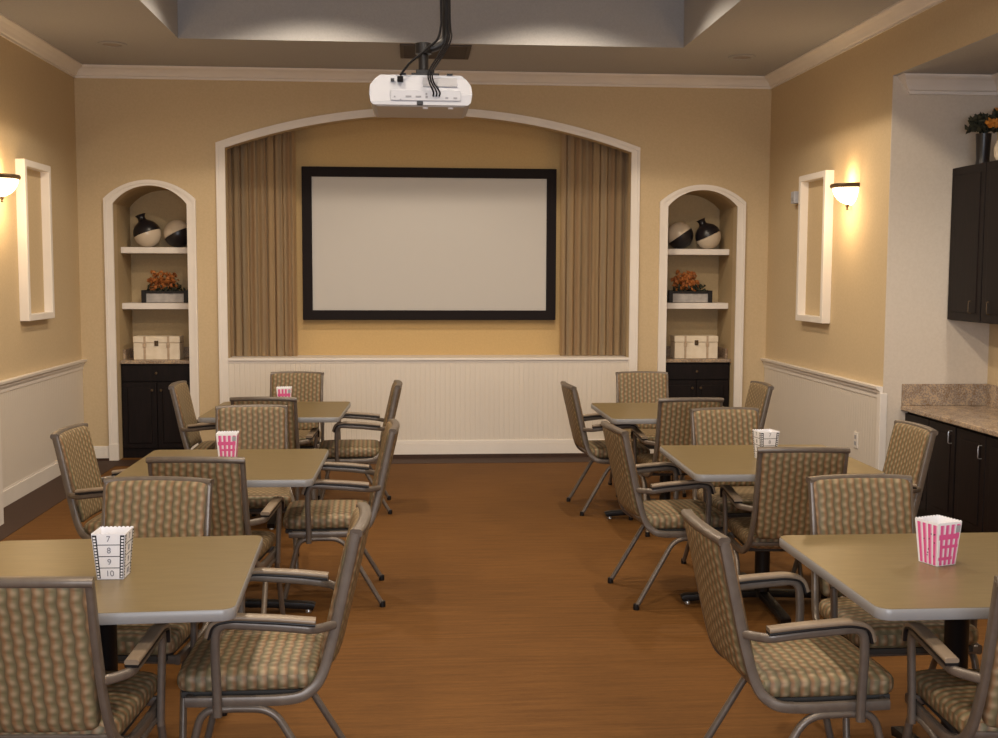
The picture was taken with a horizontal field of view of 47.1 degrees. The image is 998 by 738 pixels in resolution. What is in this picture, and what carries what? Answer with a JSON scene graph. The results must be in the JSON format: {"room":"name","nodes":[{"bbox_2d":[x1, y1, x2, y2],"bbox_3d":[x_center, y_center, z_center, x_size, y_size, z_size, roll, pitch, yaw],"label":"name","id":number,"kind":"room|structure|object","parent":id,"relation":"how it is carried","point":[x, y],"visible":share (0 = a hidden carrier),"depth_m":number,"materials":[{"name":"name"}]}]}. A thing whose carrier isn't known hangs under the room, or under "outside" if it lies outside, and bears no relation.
{"room":"community hall","nodes":[
{"label":"community hall","id":0,"kind":"room"},
{"bbox_2d":[0,36,81,380],"bbox_3d":[-3.288,-0.376,3.832,0.120,3.460,12.572,0,5,-4],"label":"wall","id":1,"kind":"structure","parent":0,"point":[37,98],"depth_m":9.02,"materials":[{"name":"paint"}]},
{"bbox_2d":[0,420,3,525],"bbox_3d":[-3.366,0.653,7.030,0.200,0.870,1.165,0,5,-4],"label":"trim","id":2,"kind":"structure","parent":1,"relation":"attached to","point":[1,480],"depth_m":7.61,"materials":[{"name":"white wood"}]},
{"bbox_2d":[0,173,20,201],"bbox_3d":[-3.473,-1.277,8.104,0.158,0.196,0.316,0,5,-4],"label":"wall sconce","id":3,"kind":"object","parent":1,"relation":"attached to","point":[8,182],"visible":1,"depth_m":8.04,"materials":[{"name":"beige glass"}]},
{"bbox_2d":[3,461,60,507],"bbox_3d":[-3.599,0.864,8.910,0.016,0.132,2.602,0,5,-4],"label":"baseboard","id":4,"kind":"structure","parent":1,"relation":"attached to","point":[28,484],"depth_m":8.74,"materials":[{"name":"white wood"}]},
{"bbox_2d":[15,159,54,320],"bbox_3d":[-3.570,-0.983,8.816,0.070,1.203,0.620,0,5,-4],"label":"picture frame","id":5,"kind":"object","parent":1,"relation":"attached to","point":[33,190],"visible":1,"depth_m":8.86,"materials":[{"name":"paint"}]},
{"bbox_2d":[0,13,81,77],"bbox_3d":[-3.172,-2.051,3.699,0.100,0.100,12.572,0,5,-4],"label":"trim","id":6,"kind":"structure","parent":1,"relation":"attached to","point":[10,30],"depth_m":8.80,"materials":[{"name":"white wood"}]},
{"bbox_2d":[0,369,83,488],"bbox_3d":[-3.603,0.435,8.883,0.006,0.730,2.621,0,5,-4],"label":"trim","id":7,"kind":"structure","parent":1,"relation":"attached to","point":[29,414],"depth_m":8.87,"materials":[{"name":"beige wood"}]},
{"bbox_2d":[0,359,86,392],"bbox_3d":[-3.579,0.069,8.829,0.048,0.085,2.671,0,5,-4],"label":"trim","id":8,"kind":"structure","parent":1,"relation":"attached to","point":[9,384],"depth_m":8.94,"materials":[{"name":"white wood"}]},
{"bbox_2d":[369,75,471,118],"bbox_3d":[-0.350,-1.210,5.100,0.442,0.140,0.428,0,5,-4],"label":"projector","id":9,"kind":"object","parent":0,"point":[391,96],"visible":1,"depth_m":4.92,"materials":[{"name":"grey plastic"}]},
{"bbox_2d":[423,78,456,86],"bbox_3d":[-0.254,-1.234,4.926,0.145,0.038,0.024,0,5,-4],"label":"vent grille","id":10,"kind":"object","parent":9,"relation":"attached to","point":[440,82],"depth_m":4.92,"materials":[{"name":"grey plastic"}]},
{"bbox_2d":[74,78,771,458],"bbox_3d":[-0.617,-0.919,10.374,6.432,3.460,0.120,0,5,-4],"label":"wall","id":11,"kind":"structure","parent":0,"point":[127,130],"depth_m":10.22,"materials":[{"name":"paint"}]},
{"bbox_2d":[103,180,199,443],"bbox_3d":[-3.078,-0.490,10.149,0.795,2.354,0.030,0,5,-4],"label":"trim","id":12,"kind":"structure","parent":11,"relation":"attached to","point":[110,198],"depth_m":10.13,"materials":[{"name":"white wood"}]},
{"bbox_2d":[121,247,186,253],"bbox_3d":[-3.108,-1.089,10.526,0.637,0.055,0.374,0,5,-4],"label":"shelf","id":13,"kind":"object","parent":11,"relation":"attached to","point":[129,250],"visible":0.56,"depth_m":10.34,"materials":[{"name":"white wood"}]},
{"bbox_2d":[133,213,160,246],"bbox_3d":[-3.226,-1.272,10.490,0.250,0.311,0.251,0,5,-4],"label":"vase","id":14,"kind":"object","parent":13,"relation":"on","point":[146,233],"visible":0.98,"depth_m":10.41,"materials":[{"name":"beige ceramic"}]},
{"bbox_2d":[163,220,186,246],"bbox_3d":[-2.957,-1.247,10.532,0.256,0.256,0.255,0,5,-4],"label":"vase","id":15,"kind":"object","parent":13,"relation":"on","point":[175,231],"visible":0.85,"depth_m":10.44,"materials":[{"name":"beige ceramic"}]},
{"bbox_2d":[122,302,187,308],"bbox_3d":[-3.110,-0.586,10.569,0.637,0.055,0.374,0,5,-4],"label":"shelf","id":16,"kind":"object","parent":11,"relation":"attached to","point":[130,305],"visible":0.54,"depth_m":10.38,"materials":[{"name":"white wood"}]},
{"bbox_2d":[141,270,187,302],"bbox_3d":[-3.065,-0.763,10.545,0.420,0.302,0.180,0,5,-4],"label":"planter","id":17,"kind":"object","parent":16,"relation":"on","point":[159,293],"visible":1,"depth_m":10.49,"materials":[{"name":"black ceramic"}]},
{"bbox_2d":[227,131,297,355],"bbox_3d":[-2.167,-1.206,10.389,0.650,2.182,0.034,0,5,-4],"label":"curtain","id":18,"kind":"object","parent":11,"relation":"hanging from","point":[261,172],"visible":0.82,"depth_m":10.40,"materials":[{"name":"fabric"}]},
{"bbox_2d":[0,457,590,540],"bbox_3d":[-0.147,1.338,4.214,6.192,0.003,12.571,0,5,-4],"label":"floor","id":19,"kind":"structure","parent":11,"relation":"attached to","point":[17,514],"depth_m":8.89,"materials":[{"name":"wood"}]},
{"bbox_2d":[96,453,588,460],"bbox_3d":[-0.617,0.795,10.433,6.192,0.034,0.020,0,5,-4],"label":"trim","id":20,"kind":"structure","parent":11,"relation":"attached to","point":[527,454],"depth_m":10.46,"materials":[{"name":"white wood"}]},
{"bbox_2d":[94,360,653,460],"bbox_3d":[-0.616,0.367,10.406,6.192,0.892,0.034,0,5,-4],"label":"baseboard","id":21,"kind":"structure","parent":11,"relation":"attached to","point":[552,445],"depth_m":10.45,"materials":[{"name":"white wood"}]},
{"bbox_2d":[75,64,769,88],"bbox_3d":[-0.603,-2.584,10.124,6.192,0.100,0.100,0,5,-4],"label":"trim","id":22,"kind":"structure","parent":11,"relation":"attached to","point":[87,70],"depth_m":10.10,"materials":[{"name":"white wood"}]},
{"bbox_2d":[215,109,639,403],"bbox_3d":[-0.613,-0.759,10.313,3.781,3.151,0.030,0,5,-4],"label":"trim","id":23,"kind":"structure","parent":11,"relation":"attached to","point":[220,146],"depth_m":10.22,"materials":[{"name":"white wood"}]},
{"bbox_2d":[228,362,628,440],"bbox_3d":[-0.619,0.360,10.435,3.625,0.900,0.034,0,5,-4],"label":"wainscoting","id":24,"kind":"structure","parent":11,"relation":"attached to","point":[438,401],"depth_m":10.43,"materials":[{"name":"beige wood"}]},
{"bbox_2d":[228,355,628,360],"bbox_3d":[-0.629,-0.104,10.551,3.625,0.023,0.384,0,5,-4],"label":"trim","id":25,"kind":"structure","parent":11,"relation":"attached to","point":[299,357],"depth_m":10.43,"materials":[{"name":"white wood"}]},
{"bbox_2d":[301,166,556,319],"bbox_3d":[-0.639,-1.155,10.608,2.342,1.400,0.088,0,5,-4],"label":"projection screen","id":26,"kind":"object","parent":11,"relation":"attached to","point":[379,243],"visible":1,"depth_m":10.58,"materials":[{"name":"grey fabric"}]},
{"bbox_2d":[560,134,628,355],"bbox_3d":[0.904,-1.214,10.620,0.668,2.182,0.034,0,5,-4],"label":"curtain","id":27,"kind":"object","parent":11,"relation":"hanging from","point":[594,176],"visible":0.86,"depth_m":10.62,"materials":[{"name":"fabric"}]},
{"bbox_2d":[667,302,727,308],"bbox_3d":[1.826,-0.609,10.940,0.642,0.055,0.374,0,5,-4],"label":"shelf","id":28,"kind":"object","parent":11,"relation":"attached to","point":[675,305],"visible":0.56,"depth_m":10.76,"materials":[{"name":"white wood"}]},
{"bbox_2d":[667,270,712,302],"bbox_3d":[1.809,-0.794,10.911,0.420,0.317,0.180,0,5,-4],"label":"planter","id":29,"kind":"object","parent":28,"relation":"on","point":[687,281],"visible":1,"depth_m":10.85,"materials":[{"name":"black ceramic"}]},
{"bbox_2d":[668,249,728,255],"bbox_3d":[1.828,-1.112,10.897,0.642,0.055,0.374,0,5,-4],"label":"shelf","id":30,"kind":"object","parent":11,"relation":"attached to","point":[699,252],"visible":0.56,"depth_m":10.71,"materials":[{"name":"white wood"}]},
{"bbox_2d":[668,222,692,248],"bbox_3d":[1.719,-1.269,10.883,0.256,0.256,0.256,0,5,-4],"label":"vase","id":31,"kind":"object","parent":30,"relation":"on","point":[680,234],"visible":0.93,"depth_m":10.79,"materials":[{"name":"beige ceramic"}]},
{"bbox_2d":[695,218,720,248],"bbox_3d":[1.986,-1.289,10.862,0.244,0.302,0.245,0,5,-4],"label":"vase","id":32,"kind":"object","parent":30,"relation":"on","point":[707,236],"visible":0.99,"depth_m":10.79,"materials":[{"name":"beige ceramic"}]},
{"bbox_2d":[657,185,745,406],"bbox_3d":[1.858,-0.504,10.521,0.794,2.357,0.030,0,5,-4],"label":"trim","id":33,"kind":"structure","parent":11,"relation":"attached to","point":[738,201],"depth_m":10.49,"materials":[{"name":"white wood"}]},
{"bbox_2d":[155,0,722,34],"bbox_3d":[-0.133,-2.554,4.036,4.075,0.670,9.830,0,5,-4],"label":"ceiling","id":34,"kind":"structure","parent":0,"point":[665,17],"depth_m":8.86,"materials":[{"name":"paint"}]},
{"bbox_2d":[402,0,452,75],"bbox_3d":[-0.288,-2.077,4.955,0.280,1.610,0.200,0,5,-4],"label":"mount","id":35,"kind":"object","parent":34,"relation":"hanging from","point":[423,63],"visible":0.63,"depth_m":4.99,"materials":[{"name":"black metal"}]},
{"bbox_2d":[399,0,441,75],"bbox_3d":[-0.329,-2.053,4.869,0.211,1.602,0.034,-3,6,-34],"label":"cable","id":36,"kind":"object","parent":35,"relation":"hanging from","point":[440,28],"visible":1,"depth_m":4.94,"materials":[{"name":"black plastic"}]},
{"bbox_2d":[427,0,447,95],"bbox_3d":[-0.259,-2.011,4.865,0.028,1.686,0.150,3,5,26],"label":"cable","id":37,"kind":"object","parent":35,"relation":"hanging from","point":[444,0],"visible":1,"depth_m":4.94,"materials":[{"name":"black plastic"}]},
{"bbox_2d":[429,0,449,95],"bbox_3d":[-0.249,-2.011,4.864,0.028,1.686,0.148,3,5,28],"label":"cable","id":38,"kind":"object","parent":35,"relation":"hanging from","point":[447,0],"visible":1,"depth_m":4.94,"materials":[{"name":"black plastic"}]},
{"bbox_2d":[431,0,451,95],"bbox_3d":[-0.239,-2.010,4.862,0.032,1.686,0.146,3,5,28],"label":"cable","id":39,"kind":"object","parent":35,"relation":"hanging from","point":[449,0],"visible":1,"depth_m":4.94,"materials":[{"name":"black plastic"}]},
{"bbox_2d":[0,0,899,75],"bbox_3d":[-0.139,-2.163,3.979,6.432,0.100,12.692,0,5,-4],"label":"ceiling","id":40,"kind":"structure","parent":0,"point":[776,32],"depth_m":8.92,"materials":[{"name":"paint"}]},
{"bbox_2d":[97,41,126,47],"bbox_3d":[-3.028,-2.539,8.956,0.224,0.009,0.224,0,5,-4],"label":"recessed light","id":41,"kind":"object","parent":40,"relation":"in","point":[103,43],"visible":1,"depth_m":8.95,"materials":[{"name":"paint"}]},
{"bbox_2d":[400,44,471,59],"bbox_3d":[-0.514,-2.549,9.195,0.560,0.012,0.560,0,5,-4],"label":"ceiling vent","id":42,"kind":"object","parent":40,"relation":"in","point":[407,51],"visible":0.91,"depth_m":9.21,"materials":[{"name":"brown metal"}]},
{"bbox_2d":[728,55,755,59],"bbox_3d":[1.993,-2.557,9.394,0.224,0.009,0.224,0,5,-4],"label":"recessed light","id":43,"kind":"object","parent":40,"relation":"in","point":[734,57],"visible":1,"depth_m":9.39,"materials":[{"name":"paint"}]},
{"bbox_2d":[0,458,987,737],"bbox_3d":[0.206,1.357,4.495,7.540,0.080,13.672,0,5,-4],"label":"floor","id":44,"kind":"structure","parent":0,"point":[501,617],"depth_m":5.49,"materials":[{"name":"brown wood"}]},
{"bbox_2d":[0,576,170,737],"bbox_3d":[-1.265,0.962,3.257,0.577,0.906,0.612,0,5,-1],"label":"armchair","id":45,"kind":"object","parent":44,"relation":"on","point":[55,682],"visible":1,"depth_m":3.01,"materials":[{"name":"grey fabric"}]},
{"bbox_2d":[50,423,124,538],"bbox_3d":[-1.894,0.745,5.793,0.612,0.906,0.577,0,5,0],"label":"armchair","id":46,"kind":"object","parent":44,"relation":"on","point":[82,480],"visible":0.29,"depth_m":5.65,"materials":[{"name":"beige fabric"}]},
{"bbox_2d":[0,535,262,670],"bbox_3d":[-1.245,1.009,3.623,0.915,0.750,0.915,0,5,-7],"label":"dining table","id":47,"kind":"object","parent":44,"relation":"on","point":[198,578],"visible":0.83,"depth_m":3.58,"materials":[{"name":"beige laminate"}]},
{"bbox_2d":[91,526,133,579],"bbox_3d":[-1.189,0.567,3.526,0.104,0.145,0.104,0,5,-3],"label":"popcorn box","id":48,"kind":"object","parent":47,"relation":"on","point":[112,546],"visible":1,"depth_m":3.48,"materials":[{"name":"white"}]},
{"bbox_2d":[93,537,99,577],"bbox_3d":[-1.224,0.574,3.478,0.005,0.127,0.018,4,6,39],"label":"print","id":49,"kind":"object","parent":48,"relation":"attached to","point":[96,540],"depth_m":3.48,"materials":[{"name":"black paper"}]},
{"bbox_2d":[121,537,123,576],"bbox_3d":[-1.148,0.574,3.482,0.018,0.127,0.005,5,7,44],"label":"print","id":50,"kind":"object","parent":48,"relation":"attached to","point":[122,538],"depth_m":3.48,"materials":[{"name":"black paper"}]},
{"bbox_2d":[121,364,190,457],"bbox_3d":[-3.108,0.361,10.575,0.631,0.857,0.504,0,5,-4],"label":"base cabinet","id":51,"kind":"object","parent":44,"relation":"on","point":[150,424],"visible":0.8,"depth_m":10.34,"materials":[{"name":"brown wood"}]},
{"bbox_2d":[120,347,189,363],"bbox_3d":[-3.106,-0.127,10.538,0.631,0.120,0.505,0,5,-4],"label":"countertop","id":52,"kind":"structure","parent":51,"relation":"on","point":[128,354],"depth_m":10.31,"materials":[{"name":"beige stone"}]},
{"bbox_2d":[133,335,183,359],"bbox_3d":[-3.110,-0.197,10.450,0.418,0.212,0.205,0,5,-4],"label":"box","id":53,"kind":"object","parent":52,"relation":"on","point":[146,347],"visible":1,"depth_m":10.37,"materials":[{"name":"beige paint"}]},
{"bbox_2d":[101,476,226,737],"bbox_3d":[-1.312,0.887,4.136,0.577,0.906,0.612,0,5,2],"label":"armchair","id":54,"kind":"object","parent":44,"relation":"on","point":[156,506],"visible":0.23,"depth_m":4.33,"materials":[{"name":"beige fabric"}]},
{"bbox_2d":[168,381,255,515],"bbox_3d":[-2.006,0.546,8.139,0.612,0.906,0.577,0,5,-3],"label":"armchair","id":55,"kind":"object","parent":44,"relation":"on","point":[189,429],"visible":0.34,"depth_m":7.95,"materials":[{"name":"beige fabric"}]},
{"bbox_2d":[146,456,285,614],"bbox_3d":[-1.289,0.799,5.179,0.577,0.906,0.612,0,5,1],"label":"armchair","id":56,"kind":"object","parent":44,"relation":"on","point":[230,516],"visible":0.38,"depth_m":4.91,"materials":[{"name":"beige fabric"}]},
{"bbox_2d":[115,449,328,612],"bbox_3d":[-1.333,0.838,5.645,0.915,0.750,0.915,0,5,-4],"label":"dining table","id":57,"kind":"object","parent":44,"relation":"on","point":[264,467],"visible":0.33,"depth_m":5.66,"materials":[{"name":"beige laminate"}]},
{"bbox_2d":[216,431,238,456],"bbox_3d":[-1.343,0.385,5.668,0.102,0.145,0.102,0,5,-7],"label":"popcorn box","id":58,"kind":"object","parent":57,"relation":"on","point":[227,441],"visible":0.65,"depth_m":5.62,"materials":[{"name":"white"}]},
{"bbox_2d":[215,404,299,568],"bbox_3d":[-1.414,0.685,6.528,0.577,0.906,0.612,-1,5,-10],"label":"armchair","id":59,"kind":"object","parent":44,"relation":"on","point":[259,426],"visible":0.27,"depth_m":6.71,"materials":[{"name":"beige fabric"}]},
{"bbox_2d":[177,502,371,737],"bbox_3d":[-0.723,0.922,3.747,0.612,0.906,0.577,0,5,-4],"label":"armchair","id":60,"kind":"object","parent":44,"relation":"on","point":[268,659],"visible":0.86,"depth_m":3.54,"materials":[{"name":"beige fabric"}]},
{"bbox_2d":[198,401,350,529],"bbox_3d":[-1.512,0.648,7.876,0.915,0.750,0.915,0,5,-3],"label":"dining table","id":61,"kind":"object","parent":44,"relation":"on","point":[330,411],"visible":0.39,"depth_m":7.64,"materials":[{"name":"beige laminate"}]},
{"bbox_2d":[276,386,291,396],"bbox_3d":[-1.482,0.196,7.896,0.102,0.145,0.102,0,5,-8],"label":"popcorn box","id":62,"kind":"object","parent":61,"relation":"on","point":[283,391],"visible":0.44,"depth_m":7.85,"materials":[{"name":"white"}]},
{"bbox_2d":[278,389,291,396],"bbox_3d":[-1.482,0.200,7.896,0.102,0.133,0.102,0,5,-8],"label":"print","id":63,"kind":"object","parent":62,"relation":"attached to","point":[281,392],"depth_m":7.85,"materials":[{"name":"pink paper"}]},
{"bbox_2d":[230,397,319,499],"bbox_3d":[-1.487,0.602,7.507,0.577,0.906,0.612,0,5,-1],"label":"armchair","id":64,"kind":"object","parent":44,"relation":"on","point":[293,429],"visible":0.29,"depth_m":7.22,"materials":[{"name":"beige metal"}]},
{"bbox_2d":[270,371,329,499],"bbox_3d":[-1.589,0.495,8.768,0.577,0.906,0.612,0,5,0],"label":"armchair","id":65,"kind":"object","parent":44,"relation":"on","point":[307,386],"visible":0.22,"depth_m":8.96,"materials":[{"name":"beige fabric"}]},
{"bbox_2d":[279,419,399,609],"bbox_3d":[-0.825,0.733,5.986,0.612,0.906,0.577,0,5,-6],"label":"armchair","id":66,"kind":"object","parent":44,"relation":"on","point":[308,520],"visible":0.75,"depth_m":5.78,"materials":[{"name":"beige metal"}]},
{"bbox_2d":[319,380,402,513],"bbox_3d":[-0.998,0.544,8.206,0.612,0.906,0.577,0,5,-6],"label":"armchair","id":67,"kind":"object","parent":44,"relation":"on","point":[360,451],"visible":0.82,"depth_m":8.00,"materials":[{"name":"beige metal"}]},
{"bbox_2d":[560,381,650,515],"bbox_3d":[0.757,0.550,8.222,0.612,0.906,0.577,0,5,-7],"label":"armchair","id":68,"kind":"object","parent":44,"relation":"on","point":[596,450],"visible":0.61,"depth_m":8.01,"materials":[{"name":"beige metal"}]},
{"bbox_2d":[608,371,686,496],"bbox_3d":[1.147,0.493,8.910,0.577,0.906,0.612,0,5,-1],"label":"armchair","id":69,"kind":"object","parent":44,"relation":"on","point":[631,386],"visible":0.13,"depth_m":9.10,"materials":[{"name":"beige fabric"}]},
{"bbox_2d":[591,403,723,518],"bbox_3d":[1.150,0.656,7.899,0.915,0.750,0.915,0,5,-5],"label":"dining table","id":70,"kind":"object","parent":44,"relation":"on","point":[615,413],"visible":0.27,"depth_m":7.87,"materials":[{"name":"beige laminate"}]},
{"bbox_2d":[601,421,722,610],"bbox_3d":[0.859,0.738,6.003,0.612,0.906,0.577,-1,5,-9],"label":"armchair","id":71,"kind":"object","parent":44,"relation":"on","point":[661,518],"visible":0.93,"depth_m":5.81,"materials":[{"name":"beige fabric"}]},
{"bbox_2d":[629,397,723,536],"bbox_3d":[1.187,0.608,7.553,0.577,0.906,0.612,0,5,-6],"label":"armchair","id":72,"kind":"object","parent":44,"relation":"on","point":[673,425],"visible":0.44,"depth_m":7.27,"materials":[{"name":"beige fabric"}]},
{"bbox_2d":[666,362,729,406],"bbox_3d":[1.828,0.347,10.946,0.636,0.859,0.504,0,5,-4],"label":"base cabinet","id":73,"kind":"object","parent":44,"relation":"on","point":[685,379],"visible":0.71,"depth_m":10.70,"materials":[{"name":"brown wood"}]},
{"bbox_2d":[666,346,730,361],"bbox_3d":[1.829,-0.142,10.909,0.636,0.120,0.505,0,5,-4],"label":"countertop","id":74,"kind":"structure","parent":73,"relation":"on","point":[722,352],"depth_m":10.74,"materials":[{"name":"beige stone"}]},
{"bbox_2d":[670,335,717,357],"bbox_3d":[1.847,-0.212,10.823,0.418,0.212,0.205,0,5,-4],"label":"box","id":75,"kind":"object","parent":74,"relation":"on","point":[682,346],"visible":1,"depth_m":10.74,"materials":[{"name":"beige paint"}]},
{"bbox_2d":[679,381,773,498],"bbox_3d":[1.626,0.550,8.252,0.612,0.906,0.577,0,5,-5],"label":"armchair","id":76,"kind":"object","parent":44,"relation":"on","point":[759,394],"visible":0.22,"depth_m":8.15,"materials":[{"name":"beige fabric"}]},
{"bbox_2d":[681,407,803,577],"bbox_3d":[1.363,0.699,6.477,0.577,0.906,0.612,-1,5,-9],"label":"armchair","id":77,"kind":"object","parent":44,"relation":"on","point":[709,425],"visible":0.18,"depth_m":6.65,"materials":[{"name":"beige fabric"}]},
{"bbox_2d":[660,445,884,623],"bbox_3d":[1.353,0.829,5.862,0.915,0.750,0.915,0,5,-3],"label":"dining table","id":78,"kind":"object","parent":44,"relation":"on","point":[702,463],"visible":0.57,"depth_m":5.79,"materials":[{"name":"beige laminate"}]},
{"bbox_2d":[752,429,778,457],"bbox_3d":[1.353,0.383,5.811,0.104,0.145,0.104,-1,5,-12],"label":"popcorn box","id":79,"kind":"object","parent":78,"relation":"on","point":[764,437],"visible":0.62,"depth_m":5.77,"materials":[{"name":"white"}]},
{"bbox_2d":[720,446,850,602],"bbox_3d":[1.383,0.780,5.518,0.577,0.906,0.612,0,5,-1],"label":"armchair","id":80,"kind":"object","parent":44,"relation":"on","point":[780,506],"visible":0.62,"depth_m":5.26,"materials":[{"name":"beige fabric"}]},
{"bbox_2d":[681,509,893,737],"bbox_3d":[0.917,0.932,3.703,0.612,0.906,0.577,0,5,-6],"label":"armchair","id":81,"kind":"object","parent":44,"relation":"on","point":[800,666],"visible":1,"depth_m":3.51,"materials":[{"name":"beige fabric"}]},
{"bbox_2d":[791,420,937,597],"bbox_3d":[1.916,0.741,6.007,0.612,0.906,0.577,0,5,-6],"label":"armchair","id":82,"kind":"object","parent":44,"relation":"on","point":[910,448],"visible":0.15,"depth_m":5.94,"materials":[{"name":"beige fabric"}]},
{"bbox_2d":[779,532,997,737],"bbox_3d":[1.488,1.010,3.732,0.915,0.750,0.915,0,5,-4],"label":"dining table","id":83,"kind":"object","parent":44,"relation":"on","point":[883,574],"visible":0.92,"depth_m":3.66,"materials":[{"name":"beige laminate"}]},
{"bbox_2d":[915,515,961,566],"bbox_3d":[1.429,0.559,3.728,0.102,0.145,0.102,-2,5,-24],"label":"popcorn box","id":84,"kind":"object","parent":83,"relation":"on","point":[938,536],"visible":1,"depth_m":3.70,"materials":[{"name":"white"}]},
{"bbox_2d":[806,474,981,737],"bbox_3d":[1.434,0.888,4.245,0.577,0.906,0.612,0,5,-5],"label":"armchair","id":85,"kind":"object","parent":44,"relation":"on","point":[838,503],"visible":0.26,"depth_m":4.42,"materials":[{"name":"beige fabric"}]},
{"bbox_2d":[905,412,962,532],"bbox_3d":[3.136,0.688,7.652,0.615,0.744,0.754,0,5,-4],"label":"base cabinet","id":86,"kind":"object","parent":44,"relation":"on","point":[937,498],"visible":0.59,"depth_m":7.43,"materials":[{"name":"brown wood"}]},
{"bbox_2d":[902,576,997,737],"bbox_3d":[1.507,0.968,3.304,0.577,0.906,0.612,0,5,0],"label":"armchair","id":87,"kind":"object","parent":44,"relation":"on","point":[965,700],"visible":1,"depth_m":3.27,"materials":[{"name":"beige fabric"}]},
{"bbox_2d":[954,426,997,532],"bbox_3d":[3.193,0.752,6.897,0.615,0.744,0.754,0,5,-4],"label":"base cabinet","id":88,"kind":"object","parent":44,"relation":"on","point":[976,469],"visible":0.88,"depth_m":6.96,"materials":[{"name":"brown wood"}]},
{"bbox_3d":[3.307,0.879,5.397,0.615,0.744,0.734,0,5,-4],"label":"base cabinet","id":89,"kind":"object","parent":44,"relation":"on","visible":0},
{"bbox_2d":[901,384,997,436],"bbox_3d":[3.222,0.322,6.481,0.620,0.182,3.042,0,5,-4],"label":"countertop","id":90,"kind":"structure","parent":89,"relation":"on","point":[974,407],"depth_m":7.94,"materials":[{"name":"beige stone"}]},
{"bbox_2d":[765,0,997,386],"bbox_3d":[3.006,-0.393,4.306,0.120,3.460,12.572,0,5,-4],"label":"wall","id":91,"kind":"structure","parent":0,"point":[836,115],"depth_m":8.56,"materials":[{"name":"paint"}]},
{"bbox_2d":[791,191,798,203],"bbox_3d":[2.511,-1.450,9.678,0.062,0.100,0.090,0,5,-4],"label":"thermostat","id":92,"kind":"object","parent":91,"relation":"attached to","point":[795,194],"visible":0.78,"depth_m":9.63,"materials":[{"name":"grey plastic"}]},
{"bbox_2d":[795,170,833,323],"bbox_3d":[2.539,-0.975,9.217,0.070,1.190,0.620,0,5,-4],"label":"picture frame","id":93,"kind":"object","parent":91,"relation":"attached to","point":[816,197],"visible":1,"depth_m":9.27,"materials":[{"name":"paint"}]},
{"bbox_2d":[764,367,876,467],"bbox_3d":[2.567,0.421,9.324,0.006,0.730,2.670,0,5,-4],"label":"wainscoting","id":94,"kind":"structure","parent":91,"relation":"attached to","point":[804,411],"depth_m":9.17,"materials":[{"name":"beige"}]},
{"bbox_2d":[760,358,886,470],"bbox_3d":[2.561,0.463,9.320,0.078,0.907,2.683,0,5,-4],"label":"trim","id":95,"kind":"structure","parent":91,"relation":"attached to","point":[861,387],"depth_m":8.34,"materials":[{"name":"white wood"}]},
{"bbox_2d":[830,182,859,209],"bbox_3d":[2.547,-1.279,8.518,0.158,0.196,0.316,0,5,-4],"label":"wall sconce","id":96,"kind":"object","parent":91,"relation":"attached to","point":[846,193],"visible":1,"depth_m":8.43,"materials":[{"name":"beige glass"}]},
{"bbox_2d":[764,0,945,88],"bbox_3d":[2.903,-2.066,4.156,0.100,0.100,12.572,0,5,-4],"label":"trim","id":97,"kind":"structure","parent":91,"relation":"attached to","point":[900,11],"depth_m":8.36,"materials":[{"name":"white wood"}]},
{"bbox_2d":[853,432,857,448],"bbox_3d":[2.627,0.523,8.425,0.010,0.118,0.074,0,5,-4],"label":"wall outlet","id":98,"kind":"object","parent":91,"relation":"attached to","point":[855,442],"visible":1,"depth_m":8.41,"materials":[{"name":"grey plastic"}]},
{"bbox_2d":[883,75,997,458],"bbox_3d":[3.047,-0.486,7.935,0.748,3.035,0.006,0,5,-4],"label":"wall","id":99,"kind":"structure","parent":0,"point":[929,138],"depth_m":7.89,"materials":[{"name":"paint"}]},
{"bbox_2d":[898,73,997,95],"bbox_3d":[3.437,-1.519,2.898,0.723,0.125,9.900,0,5,-4],"label":"trim","id":100,"kind":"structure","parent":99,"relation":"attached to","point":[914,83],"depth_m":7.75,"materials":[{"name":"white wood"}]},
{"bbox_2d":[894,33,997,75],"bbox_3d":[3.426,-1.579,2.893,0.744,0.004,9.900,0,5,-4],"label":"ceiling","id":101,"kind":"structure","parent":0,"point":[981,56],"depth_m":7.25,"materials":[{"name":"paint"}]},
{"bbox_2d":[987,132,997,385],"bbox_3d":[3.852,-0.282,3.035,0.120,3.460,9.900,0,5,-4],"label":"wall","id":102,"kind":"structure","parent":0,"point":[992,378],"depth_m":7.92,"materials":[{"name":"paint"}]},
{"bbox_2d":[947,162,986,322],"bbox_3d":[3.270,-0.841,7.679,0.337,1.043,0.466,0,5,-4],"label":"upper cabinet","id":103,"kind":"object","parent":102,"relation":"attached to","point":[968,182],"visible":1,"depth_m":7.63,"materials":[{"name":"brown wood"}]},
{"bbox_2d":[965,108,997,163],"bbox_3d":[3.269,-1.547,7.557,0.336,0.383,0.291,-1,5,-18],"label":"vase","id":104,"kind":"object","parent":103,"relation":"on","point":[981,123],"visible":0.98,"depth_m":7.54,"materials":[{"name":"black ceramic"}]},
{"bbox_2d":[981,160,997,323],"bbox_3d":[3.306,-0.801,7.207,0.337,1.043,0.476,0,5,-4],"label":"upper cabinet","id":105,"kind":"object","parent":102,"relation":"attached to","point":[989,302],"visible":1,"depth_m":7.33,"materials":[{"name":"brown wood"}]},
{"bbox_2d":[994,140,997,159],"bbox_3d":[3.246,-1.422,7.311,0.156,0.175,0.156,0,5,-4],"label":"jar","id":106,"kind":"object","parent":105,"relation":"on","point":[996,144],"visible":0.93,"depth_m":7.30,"materials":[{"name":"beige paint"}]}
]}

